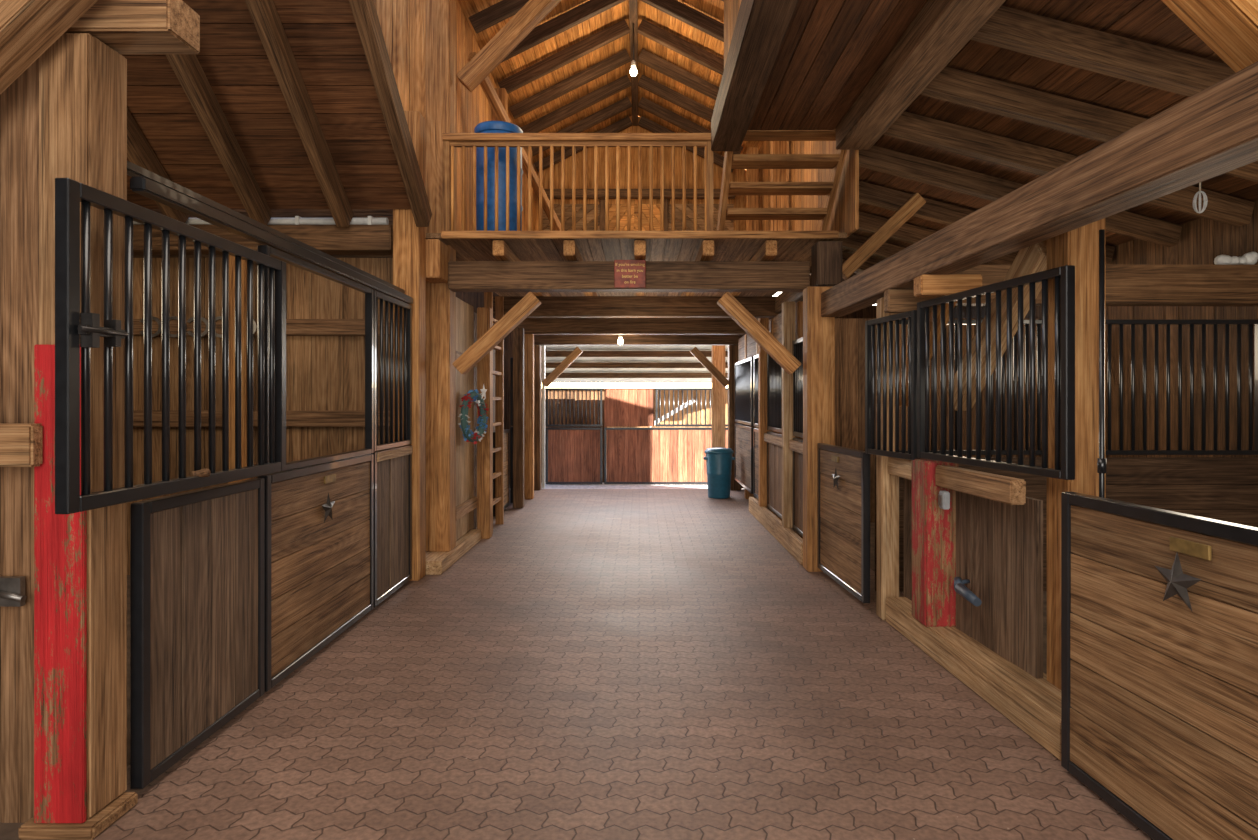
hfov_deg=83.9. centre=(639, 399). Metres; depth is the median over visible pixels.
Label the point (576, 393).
grille
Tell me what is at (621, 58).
rafter
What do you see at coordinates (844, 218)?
wall
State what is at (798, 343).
grille
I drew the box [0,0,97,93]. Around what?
knee brace
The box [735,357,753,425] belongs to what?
grille
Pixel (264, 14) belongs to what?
rafter
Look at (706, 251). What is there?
joist
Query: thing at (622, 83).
rafter
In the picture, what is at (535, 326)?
beam
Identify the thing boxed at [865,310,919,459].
grille
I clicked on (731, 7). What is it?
wall
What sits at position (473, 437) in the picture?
wreath
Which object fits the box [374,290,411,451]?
grille
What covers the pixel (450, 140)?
gallery railing
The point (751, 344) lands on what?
wall
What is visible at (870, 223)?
rafter
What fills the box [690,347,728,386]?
knee brace
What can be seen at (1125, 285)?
beam
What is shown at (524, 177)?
post
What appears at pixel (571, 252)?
joist
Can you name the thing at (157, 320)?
horseshoe
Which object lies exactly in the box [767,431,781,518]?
door
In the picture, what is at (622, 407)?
wall
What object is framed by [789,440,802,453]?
batten
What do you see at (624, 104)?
rafter
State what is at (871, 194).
rafter
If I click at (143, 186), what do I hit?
door track
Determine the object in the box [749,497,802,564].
curb
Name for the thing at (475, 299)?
wall
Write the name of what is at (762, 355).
post
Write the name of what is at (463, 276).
beam
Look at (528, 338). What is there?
post
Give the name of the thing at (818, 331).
timber post
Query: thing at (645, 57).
rafter
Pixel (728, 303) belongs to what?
knee brace
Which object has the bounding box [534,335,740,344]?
beam
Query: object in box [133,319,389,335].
rail
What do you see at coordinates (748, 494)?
post
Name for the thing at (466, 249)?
floor
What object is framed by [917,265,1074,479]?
grille
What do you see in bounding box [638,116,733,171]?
rafter
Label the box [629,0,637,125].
ridge beam
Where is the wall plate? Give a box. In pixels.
[739,275,810,336]
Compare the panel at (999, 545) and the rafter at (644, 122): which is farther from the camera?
the rafter at (644, 122)
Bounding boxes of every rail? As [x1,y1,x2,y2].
[0,423,41,466]
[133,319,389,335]
[133,411,389,426]
[654,399,694,424]
[888,457,911,479]
[936,465,1025,504]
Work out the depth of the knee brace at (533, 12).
6.40 m
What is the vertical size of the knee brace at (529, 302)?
0.747 m
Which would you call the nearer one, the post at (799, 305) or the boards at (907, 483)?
the boards at (907, 483)
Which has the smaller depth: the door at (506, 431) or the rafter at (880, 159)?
the rafter at (880, 159)
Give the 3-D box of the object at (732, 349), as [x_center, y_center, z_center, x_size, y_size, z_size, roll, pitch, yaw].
[1.580,0.295,11.700,0.200,2.410,0.200,0,0,0]
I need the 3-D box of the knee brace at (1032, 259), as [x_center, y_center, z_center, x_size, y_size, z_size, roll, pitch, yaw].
[1.980,-0.385,3.885,0.100,0.901,1.037,0,0,0]
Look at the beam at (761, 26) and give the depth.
4.46 m
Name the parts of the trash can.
can lid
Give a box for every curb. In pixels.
[425,529,480,574]
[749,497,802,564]
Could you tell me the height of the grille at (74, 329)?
1.060 m
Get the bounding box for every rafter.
[127,108,189,222]
[165,54,272,225]
[245,0,353,226]
[349,0,431,226]
[469,0,528,33]
[498,19,629,93]
[501,0,625,62]
[509,49,630,118]
[521,75,630,132]
[531,97,631,156]
[534,116,631,171]
[638,19,723,74]
[638,49,718,99]
[638,75,713,121]
[638,97,742,153]
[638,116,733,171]
[640,0,723,41]
[810,266,856,281]
[842,234,904,258]
[842,251,880,270]
[858,211,1017,264]
[859,145,1181,246]
[859,181,1114,264]
[883,111,1254,226]
[921,66,1257,181]
[970,5,1235,96]
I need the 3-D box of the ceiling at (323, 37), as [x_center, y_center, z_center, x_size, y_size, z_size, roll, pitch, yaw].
[-3.450,-3.312,3.697,3.300,3.474,4.223,0,0,0]
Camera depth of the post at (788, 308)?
7.10 m
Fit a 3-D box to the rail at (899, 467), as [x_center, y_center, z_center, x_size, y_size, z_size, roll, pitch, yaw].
[1.720,0.440,4.540,0.080,0.120,0.420,0,0,0]
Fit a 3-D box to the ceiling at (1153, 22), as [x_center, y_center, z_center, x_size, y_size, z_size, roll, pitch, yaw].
[3.548,-1.990,4.500,3.207,0.868,15.000,0,0,0]
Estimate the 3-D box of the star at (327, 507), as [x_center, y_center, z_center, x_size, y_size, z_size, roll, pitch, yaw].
[-1.860,0.640,4.200,0.020,0.181,0.190,0,0,0]
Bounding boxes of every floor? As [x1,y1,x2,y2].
[0,483,1153,839]
[425,233,846,295]
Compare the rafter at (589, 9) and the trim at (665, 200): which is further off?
the trim at (665, 200)
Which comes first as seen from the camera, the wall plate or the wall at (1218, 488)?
the wall at (1218, 488)
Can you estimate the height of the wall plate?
0.200 m
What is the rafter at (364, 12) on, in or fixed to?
attached to the ceiling at (323, 37)
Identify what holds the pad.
on the floor at (605, 664)
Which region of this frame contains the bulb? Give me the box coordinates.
[1192,182,1207,212]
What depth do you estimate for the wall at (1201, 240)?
6.30 m
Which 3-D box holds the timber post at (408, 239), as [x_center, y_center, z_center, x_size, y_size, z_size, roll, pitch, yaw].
[-1.940,-0.450,5.890,0.220,3.900,0.180,0,0,0]
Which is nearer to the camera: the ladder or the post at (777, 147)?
the ladder
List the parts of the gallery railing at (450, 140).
rail post, rail, sub rail, rail post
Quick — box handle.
[954,577,981,605]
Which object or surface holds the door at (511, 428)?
attached to the post at (518, 333)
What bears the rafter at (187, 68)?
attached to the ceiling at (323, 37)
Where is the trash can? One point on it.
(718, 459)
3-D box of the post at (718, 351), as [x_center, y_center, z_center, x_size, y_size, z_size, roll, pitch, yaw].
[1.480,0.325,13.200,0.240,2.850,0.200,0,0,0]
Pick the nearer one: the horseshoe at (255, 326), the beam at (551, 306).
the horseshoe at (255, 326)
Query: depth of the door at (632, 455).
14.48 m
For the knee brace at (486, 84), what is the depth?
7.85 m
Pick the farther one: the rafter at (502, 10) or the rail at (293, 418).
the rafter at (502, 10)
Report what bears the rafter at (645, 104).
attached to the ceiling at (714, 9)
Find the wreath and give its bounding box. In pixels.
[458,385,488,443]
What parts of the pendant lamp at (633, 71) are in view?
cord, bulb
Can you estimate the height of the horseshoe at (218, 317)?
0.180 m
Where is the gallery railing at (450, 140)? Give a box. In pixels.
[442,133,712,230]
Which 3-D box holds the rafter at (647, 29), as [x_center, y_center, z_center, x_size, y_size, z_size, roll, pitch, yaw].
[0.800,-4.330,8.850,1.662,0.929,0.090,0,0,0]
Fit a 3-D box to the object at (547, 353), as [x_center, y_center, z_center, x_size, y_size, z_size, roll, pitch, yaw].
[0.200,-1.004,15.240,8.400,0.130,0.080,0,0,0]
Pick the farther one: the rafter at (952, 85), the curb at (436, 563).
the curb at (436, 563)
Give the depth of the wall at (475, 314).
8.02 m
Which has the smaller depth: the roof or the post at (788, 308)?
the post at (788, 308)
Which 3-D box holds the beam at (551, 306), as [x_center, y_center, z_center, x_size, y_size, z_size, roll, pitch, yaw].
[-0.050,-1.140,8.600,3.600,0.240,0.200,0,0,0]
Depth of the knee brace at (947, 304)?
4.70 m
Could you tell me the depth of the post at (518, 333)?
9.68 m
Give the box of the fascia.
[441,231,838,238]
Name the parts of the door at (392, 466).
plank panel, cap rail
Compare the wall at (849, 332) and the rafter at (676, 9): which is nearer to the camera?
the rafter at (676, 9)
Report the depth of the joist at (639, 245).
6.12 m
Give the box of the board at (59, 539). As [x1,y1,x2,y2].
[34,345,85,822]
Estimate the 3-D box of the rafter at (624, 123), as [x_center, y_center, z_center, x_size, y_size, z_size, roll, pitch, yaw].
[-0.960,-4.330,11.850,1.662,0.929,0.090,0,0,0]
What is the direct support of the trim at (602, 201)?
attached to the wall at (738, 175)
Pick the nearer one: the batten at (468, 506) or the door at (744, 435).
the batten at (468, 506)
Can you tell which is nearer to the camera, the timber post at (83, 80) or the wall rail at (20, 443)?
the wall rail at (20, 443)
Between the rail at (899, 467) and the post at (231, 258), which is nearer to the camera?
the rail at (899, 467)
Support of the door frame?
on the door at (319, 574)
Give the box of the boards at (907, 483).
[904,478,911,600]
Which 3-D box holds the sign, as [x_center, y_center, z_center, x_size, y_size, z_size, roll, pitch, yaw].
[-0.090,-1.130,6.274,0.280,0.250,0.027,0,0,0]
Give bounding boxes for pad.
[19,792,137,839]
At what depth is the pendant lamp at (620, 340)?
11.07 m
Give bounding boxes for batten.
[456,351,476,366]
[456,496,476,520]
[764,433,781,446]
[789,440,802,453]
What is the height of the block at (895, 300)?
0.145 m
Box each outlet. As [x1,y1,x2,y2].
[938,491,949,508]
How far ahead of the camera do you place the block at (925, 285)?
3.98 m
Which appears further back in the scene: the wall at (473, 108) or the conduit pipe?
the wall at (473, 108)
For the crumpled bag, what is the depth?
5.47 m
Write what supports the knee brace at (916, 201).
attached to the block at (826, 256)
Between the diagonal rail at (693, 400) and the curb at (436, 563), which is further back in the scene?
the diagonal rail at (693, 400)
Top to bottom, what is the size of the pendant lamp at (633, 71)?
0.655 m
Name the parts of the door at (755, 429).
plank panel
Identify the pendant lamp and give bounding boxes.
[618,335,622,344]
[630,23,636,75]
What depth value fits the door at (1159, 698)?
2.33 m
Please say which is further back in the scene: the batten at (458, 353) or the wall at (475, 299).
the wall at (475, 299)
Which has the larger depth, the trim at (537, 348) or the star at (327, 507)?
the trim at (537, 348)
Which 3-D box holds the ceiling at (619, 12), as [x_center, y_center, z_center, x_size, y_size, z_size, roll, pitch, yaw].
[-1.042,-4.446,4.500,1.917,0.988,15.000,0,0,0]
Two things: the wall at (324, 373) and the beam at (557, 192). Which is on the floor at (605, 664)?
the wall at (324, 373)
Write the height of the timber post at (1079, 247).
2.420 m
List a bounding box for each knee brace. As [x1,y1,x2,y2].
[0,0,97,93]
[452,292,540,373]
[457,0,560,91]
[467,52,560,230]
[542,347,582,386]
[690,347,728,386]
[717,292,800,373]
[842,193,925,279]
[899,297,956,405]
[947,240,1046,410]
[1161,0,1257,71]
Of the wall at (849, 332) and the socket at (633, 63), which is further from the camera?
the socket at (633, 63)
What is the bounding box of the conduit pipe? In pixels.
[133,216,388,224]
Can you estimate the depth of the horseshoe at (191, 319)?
5.93 m
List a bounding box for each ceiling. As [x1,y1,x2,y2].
[121,0,410,208]
[457,0,631,164]
[638,0,762,155]
[748,0,926,129]
[842,0,1257,273]
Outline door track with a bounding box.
[130,177,412,303]
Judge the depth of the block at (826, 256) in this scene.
6.08 m
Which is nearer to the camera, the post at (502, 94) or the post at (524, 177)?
the post at (502, 94)
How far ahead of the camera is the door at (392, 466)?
5.32 m
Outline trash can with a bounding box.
[703,447,734,498]
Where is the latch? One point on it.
(12, 588)
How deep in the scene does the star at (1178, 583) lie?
2.22 m
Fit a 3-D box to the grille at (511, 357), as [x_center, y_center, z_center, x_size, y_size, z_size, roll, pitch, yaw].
[-1.800,-0.120,10.675,0.045,0.960,1.650,0,0,0]
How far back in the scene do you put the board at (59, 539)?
2.40 m
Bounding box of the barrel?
[474,121,522,230]
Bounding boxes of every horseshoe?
[139,316,161,336]
[170,316,186,337]
[187,317,208,336]
[215,316,221,337]
[253,319,257,334]
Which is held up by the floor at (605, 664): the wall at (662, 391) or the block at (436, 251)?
the wall at (662, 391)
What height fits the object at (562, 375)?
0.130 m
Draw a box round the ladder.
[484,292,503,533]
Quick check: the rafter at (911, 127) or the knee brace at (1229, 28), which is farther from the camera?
the rafter at (911, 127)
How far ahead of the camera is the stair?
6.27 m
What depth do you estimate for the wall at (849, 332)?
8.59 m
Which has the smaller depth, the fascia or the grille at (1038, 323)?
the grille at (1038, 323)
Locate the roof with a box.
[540,345,728,382]
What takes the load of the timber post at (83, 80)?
on the pad
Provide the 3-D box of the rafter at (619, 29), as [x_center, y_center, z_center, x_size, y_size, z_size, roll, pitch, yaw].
[-0.960,-4.330,8.850,1.662,0.929,0.090,0,0,0]
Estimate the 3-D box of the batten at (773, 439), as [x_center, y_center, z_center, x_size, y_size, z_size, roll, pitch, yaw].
[1.518,0.450,7.870,0.035,0.100,1.260,0,0,0]
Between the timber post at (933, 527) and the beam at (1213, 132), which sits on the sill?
the timber post at (933, 527)
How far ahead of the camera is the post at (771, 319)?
8.54 m
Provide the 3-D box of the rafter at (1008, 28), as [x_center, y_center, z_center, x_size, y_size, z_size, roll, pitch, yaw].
[3.430,-1.877,4.150,2.982,0.936,0.110,0,0,0]
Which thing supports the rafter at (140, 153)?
attached to the ceiling at (323, 37)
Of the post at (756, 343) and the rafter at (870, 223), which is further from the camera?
the post at (756, 343)
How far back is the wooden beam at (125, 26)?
2.44 m
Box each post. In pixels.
[0,58,38,822]
[39,33,126,818]
[228,255,250,483]
[393,111,424,580]
[426,0,455,551]
[477,307,491,538]
[492,88,507,120]
[513,328,523,507]
[522,147,531,230]
[524,334,533,498]
[712,345,724,447]
[745,334,754,498]
[746,147,757,230]
[756,343,767,508]
[758,318,768,506]
[769,318,781,520]
[771,141,785,230]
[782,302,795,527]
[795,301,802,538]
[803,287,834,571]
[876,297,898,619]
[912,459,958,626]
[1047,218,1104,689]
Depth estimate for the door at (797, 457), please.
6.85 m
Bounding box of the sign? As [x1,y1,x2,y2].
[614,260,645,287]
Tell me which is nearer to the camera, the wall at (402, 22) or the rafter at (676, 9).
the wall at (402, 22)
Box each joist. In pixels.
[493,240,550,295]
[563,240,596,295]
[634,240,645,295]
[681,240,713,295]
[723,240,776,295]
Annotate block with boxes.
[425,239,447,282]
[811,241,841,286]
[884,289,934,312]
[914,274,981,296]
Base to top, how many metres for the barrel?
1.060 m
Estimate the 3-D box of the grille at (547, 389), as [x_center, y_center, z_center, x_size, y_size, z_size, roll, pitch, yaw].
[-1.365,0.150,14.500,1.170,0.800,0.045,0,0,0]
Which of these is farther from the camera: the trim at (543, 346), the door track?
the trim at (543, 346)
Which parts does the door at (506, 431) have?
plank panel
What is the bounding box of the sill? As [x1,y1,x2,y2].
[886,597,1060,760]
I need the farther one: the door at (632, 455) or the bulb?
the door at (632, 455)
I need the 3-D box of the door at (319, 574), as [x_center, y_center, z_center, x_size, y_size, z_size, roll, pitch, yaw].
[-1.899,0.925,4.225,0.053,1.090,1.410,0,0,0]
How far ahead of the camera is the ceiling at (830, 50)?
4.64 m
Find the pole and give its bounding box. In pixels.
[1097,229,1105,497]
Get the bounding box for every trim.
[534,345,540,489]
[542,345,544,488]
[600,199,604,230]
[664,199,667,230]
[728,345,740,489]
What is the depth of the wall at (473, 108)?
7.21 m
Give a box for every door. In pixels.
[258,454,373,691]
[372,445,412,607]
[493,429,509,515]
[510,427,512,502]
[604,427,727,483]
[735,423,753,493]
[754,428,757,498]
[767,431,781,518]
[793,438,802,536]
[818,443,869,603]
[1061,492,1257,839]
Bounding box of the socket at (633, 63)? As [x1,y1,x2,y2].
[631,60,635,66]
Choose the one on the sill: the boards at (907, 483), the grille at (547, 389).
the boards at (907, 483)
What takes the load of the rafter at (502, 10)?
attached to the ceiling at (619, 12)
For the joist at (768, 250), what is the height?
0.135 m
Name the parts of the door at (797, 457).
plank panel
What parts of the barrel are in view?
barrel lid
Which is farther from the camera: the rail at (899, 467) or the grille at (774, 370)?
the grille at (774, 370)
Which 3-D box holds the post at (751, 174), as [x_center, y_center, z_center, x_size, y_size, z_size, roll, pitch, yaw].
[1.700,-2.640,10.600,0.160,2.320,0.160,0,0,0]
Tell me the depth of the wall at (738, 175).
12.00 m
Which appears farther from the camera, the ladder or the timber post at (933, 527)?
the ladder
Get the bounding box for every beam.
[65,0,199,53]
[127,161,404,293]
[133,225,392,254]
[448,261,809,291]
[493,296,778,317]
[517,318,746,334]
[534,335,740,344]
[544,189,734,198]
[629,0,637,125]
[711,0,798,150]
[821,61,1257,316]
[836,0,1005,149]
[955,265,1257,305]
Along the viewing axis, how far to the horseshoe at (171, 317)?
5.93 m
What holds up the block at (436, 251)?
attached to the beam at (463, 276)
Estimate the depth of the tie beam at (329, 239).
5.78 m
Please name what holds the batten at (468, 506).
attached to the wall at (473, 108)
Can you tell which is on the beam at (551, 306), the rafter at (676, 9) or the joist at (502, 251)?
the joist at (502, 251)
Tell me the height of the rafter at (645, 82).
0.929 m
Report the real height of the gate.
1.170 m
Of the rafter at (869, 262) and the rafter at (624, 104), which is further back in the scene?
the rafter at (624, 104)
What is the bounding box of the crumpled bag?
[1214,252,1257,264]
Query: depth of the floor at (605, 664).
3.29 m
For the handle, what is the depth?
3.75 m
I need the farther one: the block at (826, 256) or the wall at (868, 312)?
the wall at (868, 312)
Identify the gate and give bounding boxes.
[546,427,601,483]
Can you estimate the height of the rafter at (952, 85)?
0.936 m
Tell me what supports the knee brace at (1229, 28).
attached to the beam at (1213, 132)
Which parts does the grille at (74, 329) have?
handle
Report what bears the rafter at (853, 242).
attached to the ceiling at (1153, 22)
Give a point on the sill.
(1032, 704)
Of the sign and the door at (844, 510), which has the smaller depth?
the door at (844, 510)
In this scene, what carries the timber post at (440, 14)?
on the curb at (436, 563)
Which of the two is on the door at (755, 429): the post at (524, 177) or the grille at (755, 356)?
the grille at (755, 356)
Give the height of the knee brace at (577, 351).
0.676 m
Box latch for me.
[0,576,26,606]
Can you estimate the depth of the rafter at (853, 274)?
10.94 m
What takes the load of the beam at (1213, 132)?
on the post at (887, 485)
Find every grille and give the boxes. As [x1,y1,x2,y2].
[55,178,285,513]
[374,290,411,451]
[511,357,512,425]
[541,392,606,482]
[546,388,601,426]
[655,388,727,426]
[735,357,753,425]
[754,354,757,426]
[767,354,781,432]
[793,337,802,437]
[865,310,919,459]
[875,320,1257,454]
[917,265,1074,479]
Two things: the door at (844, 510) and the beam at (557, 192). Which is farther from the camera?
the beam at (557, 192)
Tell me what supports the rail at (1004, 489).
attached to the timber post at (933, 527)
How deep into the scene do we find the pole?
2.87 m
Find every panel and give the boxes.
[130,478,264,788]
[956,491,1042,678]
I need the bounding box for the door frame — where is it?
[258,245,373,470]
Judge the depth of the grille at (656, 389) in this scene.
14.49 m
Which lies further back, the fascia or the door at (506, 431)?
the door at (506, 431)
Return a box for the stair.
[717,128,846,230]
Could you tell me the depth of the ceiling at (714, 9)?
9.47 m
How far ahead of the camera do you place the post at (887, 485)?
4.76 m
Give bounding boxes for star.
[321,493,334,521]
[832,469,839,487]
[1154,552,1201,610]
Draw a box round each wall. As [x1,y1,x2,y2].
[127,209,392,574]
[374,0,425,232]
[425,281,516,488]
[455,0,534,540]
[473,312,494,528]
[533,116,745,230]
[541,388,727,426]
[604,389,653,426]
[724,0,740,66]
[738,313,781,361]
[741,305,875,488]
[758,141,858,236]
[835,318,1038,521]
[875,457,1257,590]
[954,200,1257,456]
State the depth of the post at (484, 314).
7.55 m
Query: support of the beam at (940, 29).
attached to the ceiling at (830, 50)
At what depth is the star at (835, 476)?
5.48 m
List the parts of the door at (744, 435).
plank panel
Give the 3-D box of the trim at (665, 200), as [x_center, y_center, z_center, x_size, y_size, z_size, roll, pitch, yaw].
[0.420,-2.490,11.930,0.120,2.020,0.060,0,0,0]
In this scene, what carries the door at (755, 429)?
attached to the post at (771, 319)
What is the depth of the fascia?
6.05 m

